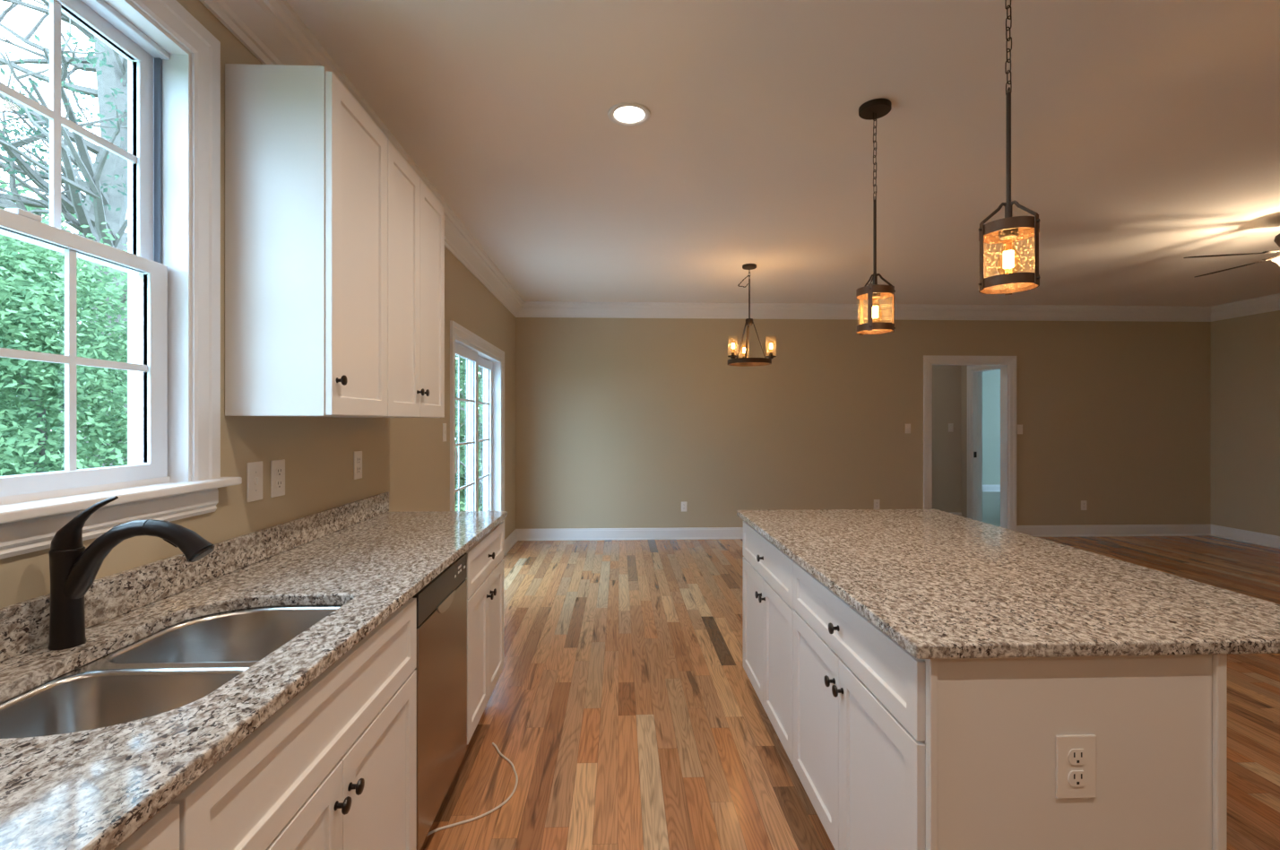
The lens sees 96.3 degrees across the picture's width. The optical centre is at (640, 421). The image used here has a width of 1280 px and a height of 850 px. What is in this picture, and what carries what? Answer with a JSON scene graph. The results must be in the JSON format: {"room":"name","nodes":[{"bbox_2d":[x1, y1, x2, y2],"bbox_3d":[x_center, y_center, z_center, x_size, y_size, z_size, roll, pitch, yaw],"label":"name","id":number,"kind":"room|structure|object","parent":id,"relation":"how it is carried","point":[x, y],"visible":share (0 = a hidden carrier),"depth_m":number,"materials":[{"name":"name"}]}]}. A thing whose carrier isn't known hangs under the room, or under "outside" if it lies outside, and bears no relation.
{"room":"kitchen","nodes":[
{"label":"kitchen","id":0,"kind":"room"},
{"bbox_2d":[47,545,86,649],"bbox_3d":[-1.178,0.360,1.180,0.057,0.199,0.057,0,0,-2],"label":"base","id":1,"kind":"object","parent":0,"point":[67,589],"depth_m":1.16,"materials":[{"name":"black metal"}]},
{"bbox_2d":[0,0,515,607],"bbox_3d":[-1.352,0.005,1.973,0.160,2.740,9.560,0,0,-2],"label":"wall","id":2,"kind":"structure","parent":0,"point":[408,459],"depth_m":2.30,"materials":[{"name":"beige paint"}]},
{"bbox_2d":[0,0,242,559],"bbox_3d":[-1.297,-0.428,1.209,0.215,1.387,1.065,0,0,-2],"label":"window","id":3,"kind":"structure","parent":2,"relation":"in","point":[171,262],"depth_m":1.55,"materials":[{"name":"white paint"}]},
{"bbox_2d":[0,492,389,661],"bbox_3d":[-1.242,0.410,1.449,0.020,0.098,2.985,0,0,-2],"label":"backsplash","id":4,"kind":"structure","parent":2,"relation":"attached to","point":[24,626],"depth_m":1.51,"materials":[{"name":"stone"}]},
{"bbox_2d":[246,460,262,501],"bbox_3d":[-1.262,0.197,1.886,0.012,0.128,0.078,0,0,-2],"label":"switch plate","id":5,"kind":"object","parent":2,"relation":"attached to","point":[254,469],"visible":1,"depth_m":1.88,"materials":[{"name":"white plastic"}]},
{"bbox_2d":[270,458,285,497],"bbox_3d":[-1.269,0.199,2.013,0.008,0.128,0.078,0,0,-2],"label":"outlet plate","id":6,"kind":"object","parent":2,"relation":"attached to","point":[277,466],"visible":1,"depth_m":2.00,"materials":[{"name":"white plastic"}]},
{"bbox_2d":[276,479,282,488],"bbox_3d":[-1.266,0.221,2.013,0.003,0.029,0.037,0,0,-2],"label":"receptacle","id":7,"kind":"object","parent":6,"relation":"attached to","point":[279,482],"depth_m":2.01,"materials":[{"name":"white plastic"}]},
{"bbox_2d":[276,467,282,475],"bbox_3d":[-1.266,0.177,2.013,0.003,0.029,0.037,0,0,-2],"label":"receptacle","id":8,"kind":"object","parent":6,"relation":"attached to","point":[279,470],"depth_m":2.01,"materials":[{"name":"white plastic"}]},
{"bbox_2d":[224,63,387,416],"bbox_3d":[-1.096,-0.552,1.962,0.346,1.070,0.427,0,0,-2],"label":"upper cabinet","id":9,"kind":"object","parent":2,"relation":"attached to","point":[306,165],"visible":1,"depth_m":1.75,"materials":[{"name":"white paint"}]},
{"bbox_2d":[353,450,362,479],"bbox_3d":[-1.291,0.200,2.627,0.008,0.128,0.078,0,0,-2],"label":"outlet plate","id":10,"kind":"object","parent":2,"relation":"attached to","point":[357,454],"visible":1,"depth_m":2.61,"materials":[{"name":"white plastic"}]},
{"bbox_2d":[356,466,361,473],"bbox_3d":[-1.288,0.222,2.627,0.003,0.029,0.037,0,0,-2],"label":"receptacle","id":11,"kind":"object","parent":10,"relation":"attached to","point":[358,468],"depth_m":2.63,"materials":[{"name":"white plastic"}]},
{"bbox_2d":[198,0,524,317],"bbox_3d":[-1.212,-1.284,1.998,0.120,0.162,9.280,0,0,-2],"label":"trim","id":12,"kind":"structure","parent":2,"relation":"attached to","point":[272,30],"depth_m":2.02,"materials":[{"name":"white paint"}]},
{"bbox_2d":[335,139,444,417],"bbox_3d":[-1.117,-0.552,2.531,0.346,1.070,0.709,0,0,-2],"label":"upper cabinet","id":13,"kind":"object","parent":2,"relation":"attached to","point":[415,216],"visible":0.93,"depth_m":2.48,"materials":[{"name":"white paint"}]},
{"bbox_2d":[442,423,446,441],"bbox_3d":[-1.336,0.075,3.930,0.012,0.125,0.072,0,0,-2],"label":"switch plate","id":14,"kind":"object","parent":2,"relation":"attached to","point":[444,424],"visible":1,"depth_m":3.91,"materials":[{"name":"white plastic"}]},
{"bbox_2d":[449,320,504,555],"bbox_3d":[-1.450,0.330,4.986,0.180,2.090,1.850,0,0,-2],"label":"door","id":15,"kind":"structure","parent":2,"relation":"in","point":[477,351],"depth_m":4.96,"materials":[{"name":"white paint"}]},
{"bbox_2d":[504,528,517,554],"bbox_3d":[-1.413,1.308,6.275,0.027,0.134,0.717,0,0,-2],"label":"baseboard","id":16,"kind":"structure","parent":2,"relation":"attached to","point":[511,540],"depth_m":6.24,"materials":[{"name":"white paint"}]},
{"bbox_2d":[285,0,1279,306],"bbox_3d":[2.896,-1.425,2.125,8.660,0.120,9.560,0,0,-2],"label":"ceiling","id":17,"kind":"structure","parent":0,"point":[1145,134],"depth_m":2.76,"materials":[{"name":"paint"}]},
{"bbox_2d":[607,102,650,126],"bbox_3d":[-0.048,-1.360,2.547,0.190,0.010,0.190,0,0,-2],"label":"recessed light","id":18,"kind":"object","parent":17,"relation":"in","point":[627,114],"visible":1,"depth_m":2.54,"materials":[{"name":"white paint"}]},
{"bbox_2d":[727,263,776,366],"bbox_3d":[0.958,-0.932,5.043,0.419,0.866,0.425,0,0,-2],"label":"chandelier","id":19,"kind":"object","parent":17,"relation":"hanging from","point":[744,361],"visible":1,"depth_m":4.99,"materials":[{"name":"brown metal"}]},
{"bbox_2d":[856,98,895,335],"bbox_3d":[1.024,-0.875,2.492,0.159,0.980,0.154,0,0,-2],"label":"pendant lamp","id":20,"kind":"object","parent":17,"relation":"hanging from","point":[875,108],"visible":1,"depth_m":2.48,"materials":[{"name":"brown metal"}]},
{"bbox_2d":[872,292,881,298],"bbox_3d":[1.019,-0.553,2.489,0.050,0.032,0.050,0,0,-2],"label":"socket","id":21,"kind":"object","parent":20,"relation":"attached to","point":[877,295],"depth_m":2.47,"materials":[{"name":"brown metal"}]},
{"bbox_2d":[978,0,1040,294],"bbox_3d":[1.075,-0.875,1.678,0.159,0.980,0.152,0,0,-2],"label":"pendant lamp","id":22,"kind":"object","parent":17,"relation":"hanging from","point":[1008,229],"visible":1,"depth_m":1.68,"materials":[{"name":"brown metal"}]},
{"bbox_2d":[998,227,1019,240],"bbox_3d":[1.079,-0.553,1.680,0.050,0.032,0.050,0,0,-2],"label":"socket","id":23,"kind":"object","parent":22,"relation":"attached to","point":[1010,233],"depth_m":1.66,"materials":[{"name":"brown metal"}]},
{"bbox_2d":[1183,233,1279,276],"bbox_3d":[4.385,-1.172,3.833,1.275,0.384,1.236,0,0,-2],"label":"ceiling fan","id":24,"kind":"object","parent":17,"relation":"hanging from","point":[1276,259],"visible":1,"depth_m":3.87,"materials":[{"name":"brown metal"}]},
{"bbox_2d":[420,535,1279,849],"bbox_3d":[2.961,1.435,1.711,8.640,0.120,10.403,0,0,-2],"label":"floor","id":25,"kind":"structure","parent":0,"point":[626,710],"depth_m":2.70,"materials":[{"name":"brown wood"}]},
{"bbox_2d":[114,804,179,849],"bbox_3d":[-0.894,0.933,0.391,0.635,0.884,0.745,0,0,-2],"label":"base cabinet","id":26,"kind":"object","parent":25,"relation":"on","point":[161,832],"visible":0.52,"depth_m":0.74,"materials":[{"name":"white paint"}]},
{"bbox_2d":[0,597,416,849],"bbox_3d":[-0.924,0.933,1.215,0.635,0.884,0.895,0,0,-2],"label":"base cabinet","id":27,"kind":"object","parent":25,"relation":"on","point":[334,767],"visible":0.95,"depth_m":1.19,"materials":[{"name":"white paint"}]},
{"bbox_2d":[0,510,507,849],"bbox_3d":[-0.940,0.475,1.455,0.624,0.030,2.975,0,0,-2],"label":"countertop","id":28,"kind":"structure","parent":27,"relation":"on","point":[92,789],"depth_m":1.05,"materials":[{"name":"stone"}]},
{"bbox_2d":[47,495,214,649],"bbox_3d":[-1.048,0.307,1.185,0.317,0.306,0.057,0,0,-2],"label":"kitchen faucet","id":29,"kind":"object","parent":28,"relation":"on","point":[73,567],"visible":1,"depth_m":1.17,"materials":[{"name":"black metal"}]},
{"bbox_2d":[0,605,341,738],"bbox_3d":[-0.926,0.588,1.180,0.443,0.194,0.745,0,0,-2],"label":"sink","id":30,"kind":"object","parent":28,"relation":"in","point":[177,665],"visible":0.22,"depth_m":1.14,"materials":[{"name":"silver metal"}]},
{"bbox_2d":[412,552,467,849],"bbox_3d":[-0.940,0.939,1.950,0.562,0.872,0.544,0,0,-2],"label":"dishwasher","id":31,"kind":"object","parent":25,"relation":"on","point":[441,669],"visible":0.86,"depth_m":1.90,"materials":[{"name":"silver metal"}]},
{"bbox_2d":[426,742,518,836],"bbox_3d":[-0.572,1.371,2.142,0.220,0.008,0.583,0,0,10],"label":"power cable","id":32,"kind":"object","parent":25,"relation":"on","point":[493,743],"visible":0.94,"depth_m":2.02,"materials":[{"name":"beige plastic"}]},
{"bbox_2d":[465,521,503,743],"bbox_3d":[-0.973,0.933,2.580,0.635,0.884,0.703,0,0,-2],"label":"base cabinet","id":33,"kind":"object","parent":25,"relation":"on","point":[485,560],"visible":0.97,"depth_m":2.53,"materials":[{"name":"white paint"}]},
{"bbox_2d":[743,520,794,763],"bbox_3d":[0.844,0.933,2.545,0.655,0.884,0.853,0,0,-2],"label":"base cabinet","id":34,"kind":"object","parent":25,"relation":"on","point":[767,571],"visible":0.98,"depth_m":2.45,"materials":[{"name":"white paint"}]},
{"bbox_2d":[792,561,925,849],"bbox_3d":[0.875,0.933,1.675,0.655,0.884,0.885,0,0,-2],"label":"base cabinet","id":35,"kind":"object","parent":25,"relation":"on","point":[859,696],"visible":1,"depth_m":1.55,"materials":[{"name":"white paint"}]},
{"bbox_2d":[736,509,1279,658],"bbox_3d":[1.063,0.475,2.101,1.055,0.030,1.807,0,0,-2],"label":"countertop","id":36,"kind":"structure","parent":35,"relation":"on","point":[940,584],"depth_m":1.54,"materials":[{"name":"stone"}]},
{"bbox_2d":[925,654,1226,849],"bbox_3d":[0.929,0.933,1.221,0.640,0.884,0.025,0,0,-2],"label":"island end panel","id":37,"kind":"object","parent":25,"relation":"on","point":[1158,722],"visible":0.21,"depth_m":1.22,"materials":[{"name":"white paint"}]},
{"bbox_2d":[515,317,1210,528],"bbox_3d":[2.726,0.005,6.842,8.340,2.740,0.120,0,0,-2],"label":"wall","id":38,"kind":"structure","parent":0,"point":[620,422],"depth_m":6.76,"materials":[{"name":"beige paint"}]},
{"bbox_2d":[516,527,743,540],"bbox_3d":[0.961,1.308,6.705,4.802,0.134,0.027,0,0,-2],"label":"baseboard","id":39,"kind":"structure","parent":38,"relation":"attached to","point":[685,532],"depth_m":6.66,"materials":[{"name":"white paint"}]},
{"bbox_2d":[681,501,687,511],"bbox_3d":[0.515,0.995,6.698,0.070,0.115,0.008,0,0,-2],"label":"outlet plate","id":40,"kind":"object","parent":38,"relation":"attached to","point":[684,505],"visible":1,"depth_m":6.70,"materials":[{"name":"white plastic"}]},
{"bbox_2d":[516,301,1210,321],"bbox_3d":[2.730,-1.284,6.722,8.340,0.162,0.120,0,0,-2],"label":"trim","id":41,"kind":"structure","parent":38,"relation":"attached to","point":[529,308],"depth_m":6.71,"materials":[{"name":"white paint"}]},
{"bbox_2d":[873,499,879,509],"bbox_3d":[2.798,0.980,6.780,0.070,0.115,0.008,0,0,-2],"label":"outlet plate","id":42,"kind":"object","parent":38,"relation":"attached to","point":[876,501],"visible":1,"depth_m":6.78,"materials":[{"name":"white plastic"}]},
{"bbox_2d":[905,423,910,432],"bbox_3d":[3.173,0.085,6.792,0.070,0.115,0.012,0,0,-2],"label":"switch plate","id":43,"kind":"object","parent":38,"relation":"attached to","point":[907,426],"visible":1,"depth_m":6.79,"materials":[{"name":"white plastic"}]},
{"bbox_2d":[923,354,1016,531],"bbox_3d":[3.919,0.297,6.878,1.123,2.155,0.145,0,0,-2],"label":"door frame","id":44,"kind":"structure","parent":38,"relation":"in","point":[1007,364],"depth_m":6.83,"materials":[{"name":"white paint"}]},
{"bbox_2d":[1017,424,1022,433],"bbox_3d":[4.532,0.095,6.841,0.070,0.115,0.012,0,0,-2],"label":"switch plate","id":45,"kind":"object","parent":38,"relation":"attached to","point":[1019,427],"visible":1,"depth_m":6.84,"materials":[{"name":"white plastic"}]},
{"bbox_2d":[1081,500,1086,510],"bbox_3d":[5.317,1.005,6.871,0.070,0.115,0.008,0,0,-2],"label":"outlet plate","id":46,"kind":"object","parent":38,"relation":"attached to","point":[1083,502],"visible":1,"depth_m":6.87,"materials":[{"name":"white plastic"}]},
{"bbox_2d":[1016,524,1210,536],"bbox_3d":[5.689,1.308,6.875,2.415,0.134,0.027,0,0,-2],"label":"baseboard","id":47,"kind":"structure","parent":38,"relation":"attached to","point":[1088,530],"depth_m":6.87,"materials":[{"name":"white paint"}]},
{"bbox_2d":[932,365,961,512],"bbox_3d":[3.111,0.005,7.837,2.780,2.740,0.120,0,0,-2],"label":"wall","id":48,"kind":"structure","parent":0,"point":[947,380],"depth_m":7.82,"materials":[{"name":"grey paint"}]},
{"bbox_2d":[948,423,952,432],"bbox_3d":[4.232,0.085,7.811,0.070,0.115,0.012,0,0,-2],"label":"switch plate","id":49,"kind":"object","parent":48,"relation":"attached to","point":[950,425],"visible":1,"depth_m":7.81,"materials":[{"name":"white plastic"}]},
{"bbox_2d":[961,365,967,517],"bbox_3d":[4.457,0.005,7.395,0.120,2.740,0.860,0,0,-2],"label":"wall","id":50,"kind":"structure","parent":0,"point":[964,367],"depth_m":7.74,"materials":[{"name":"grey paint"}]},
{"bbox_2d":[967,365,1000,521],"bbox_3d":[4.452,0.307,7.282,0.142,2.135,0.775,0,0,-2],"label":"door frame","id":51,"kind":"structure","parent":50,"relation":"in","point":[974,373],"depth_m":7.57,"materials":[{"name":"white paint"}]},
{"bbox_2d":[982,369,1000,484],"bbox_3d":[6.828,0.005,11.312,5.940,2.740,0.120,0,0,-2],"label":"wall","id":52,"kind":"structure","parent":0,"point":[991,378],"depth_m":11.26,"materials":[{"name":"green paint"}]},
{"bbox_2d":[982,484,1000,491],"bbox_3d":[7.091,1.308,11.248,5.420,0.134,0.027,0,0,-2],"label":"baseboard","id":53,"kind":"structure","parent":52,"relation":"attached to","point":[985,488],"depth_m":11.24,"materials":[{"name":"white paint"}]},
{"bbox_2d":[982,491,1000,527],"bbox_3d":[5.794,1.435,9.177,8.480,0.120,4.314,0,0,-2],"label":"floor","id":54,"kind":"structure","parent":0,"point":[990,499],"depth_m":9.12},
{"bbox_2d":[1055,734,1096,798],"bbox_3d":[0.925,0.732,1.216,0.086,0.134,0.008,0,0,-2],"label":"outlet plate","id":55,"kind":"object","parent":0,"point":[1076,755],"visible":1,"depth_m":1.21,"materials":[{"name":"white plastic"}]},
{"bbox_2d":[1067,769,1087,786],"bbox_3d":[0.925,0.755,1.213,0.040,0.032,0.003,0,0,-2],"label":"receptacle","id":56,"kind":"object","parent":55,"relation":"attached to","point":[1075,777],"depth_m":1.21,"materials":[{"name":"white plastic"}]},
{"bbox_2d":[1067,748,1087,764],"bbox_3d":[0.925,0.709,1.213,0.040,0.032,0.003,0,0,-2],"label":"receptacle","id":57,"kind":"object","parent":55,"relation":"attached to","point":[1075,756],"depth_m":1.21,"materials":[{"name":"white plastic"}]},
{"bbox_2d":[1210,310,1279,536],"bbox_3d":[7.143,0.005,2.278,0.160,2.740,9.560,0,0,-2],"label":"wall","id":58,"kind":"structure","parent":0,"point":[1245,350],"depth_m":6.54,"materials":[{"name":"beige paint"}]},
{"bbox_2d":[1210,293,1279,321],"bbox_3d":[7.002,-1.284,2.293,0.120,0.162,9.280,0,0,-2],"label":"trim","id":59,"kind":"structure","parent":58,"relation":"attached to","point":[1269,303],"depth_m":6.48,"materials":[{"name":"white paint"}]},
{"bbox_2d":[1210,524,1279,548],"bbox_3d":[7.049,1.308,2.295,0.027,0.134,9.280,0,0,-2],"label":"baseboard","id":60,"kind":"structure","parent":58,"relation":"attached to","point":[1267,540],"depth_m":6.52,"materials":[{"name":"white paint"}]},
{"label":"outside","id":61,"kind":"structure","parent":0,"visible":0},
{"bbox_2d":[57,458,481,510],"bbox_3d":[-31.204,2.425,13.888,58.630,0.300,90.000,0,0,-2],"label":"ground","id":62,"kind":"structure","parent":61,"point":[461,502],"depth_m":15.57,"materials":[{"name":"green plant"}]},
{"bbox_2d":[0,244,64,472],"bbox_3d":[-13.841,-1.100,11.164,5.602,6.897,5.348,0,0,10],"label":"leafy tree","id":63,"kind":"object","parent":62,"relation":"on","point":[15,420],"visible":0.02,"depth_m":11.36,"materials":[{"name":"green plant"}]},
{"bbox_2d":[0,169,90,469],"bbox_3d":[-18.274,-2.364,16.495,7.548,9.517,8.490,0,0,-39],"label":"leafy tree","id":64,"kind":"object","parent":62,"relation":"on","point":[24,189],"visible":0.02,"depth_m":16.39,"materials":[{"name":"green plant"}]},
{"bbox_2d":[0,206,127,475],"bbox_3d":[-6.247,0.109,5.897,4.205,4.611,4.115,0,0,21],"label":"hedge","id":65,"kind":"object","parent":62,"relation":"on","point":[35,295],"visible":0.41,"depth_m":5.54,"materials":[{"name":"green plant"}]},
{"bbox_2d":[0,0,127,467],"bbox_3d":[-9.321,-4.360,9.772,8.408,13.379,7.317,0,0,41],"label":"bare tree","id":66,"kind":"object","parent":62,"relation":"on","point":[104,186],"visible":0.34,"depth_m":9.30,"materials":[{"name":"grey plant"}]},
{"bbox_2d":[455,373,466,477],"bbox_3d":[-6.115,-1.440,15.613,3.778,7.539,3.572,0,0,-38],"label":"leafy tree","id":67,"kind":"object","parent":62,"relation":"on","point":[464,404],"visible":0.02,"depth_m":15.74,"materials":[{"name":"green plant"}]},
{"bbox_2d":[455,354,484,510],"bbox_3d":[-3.116,-1.022,12.298,3.120,6.703,3.680,0,0,-7],"label":"leafy tree","id":68,"kind":"object","parent":62,"relation":"on","point":[462,366],"visible":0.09,"depth_m":12.17,"materials":[{"name":"green plant"}]},
{"bbox_2d":[455,361,484,482],"bbox_3d":[-6.276,-1.684,20.626,4.991,8.030,4.759,0,0,-29],"label":"leafy tree","id":69,"kind":"object","parent":62,"relation":"on","point":[481,387],"visible":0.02,"depth_m":20.02,"materials":[{"name":"green plant"}]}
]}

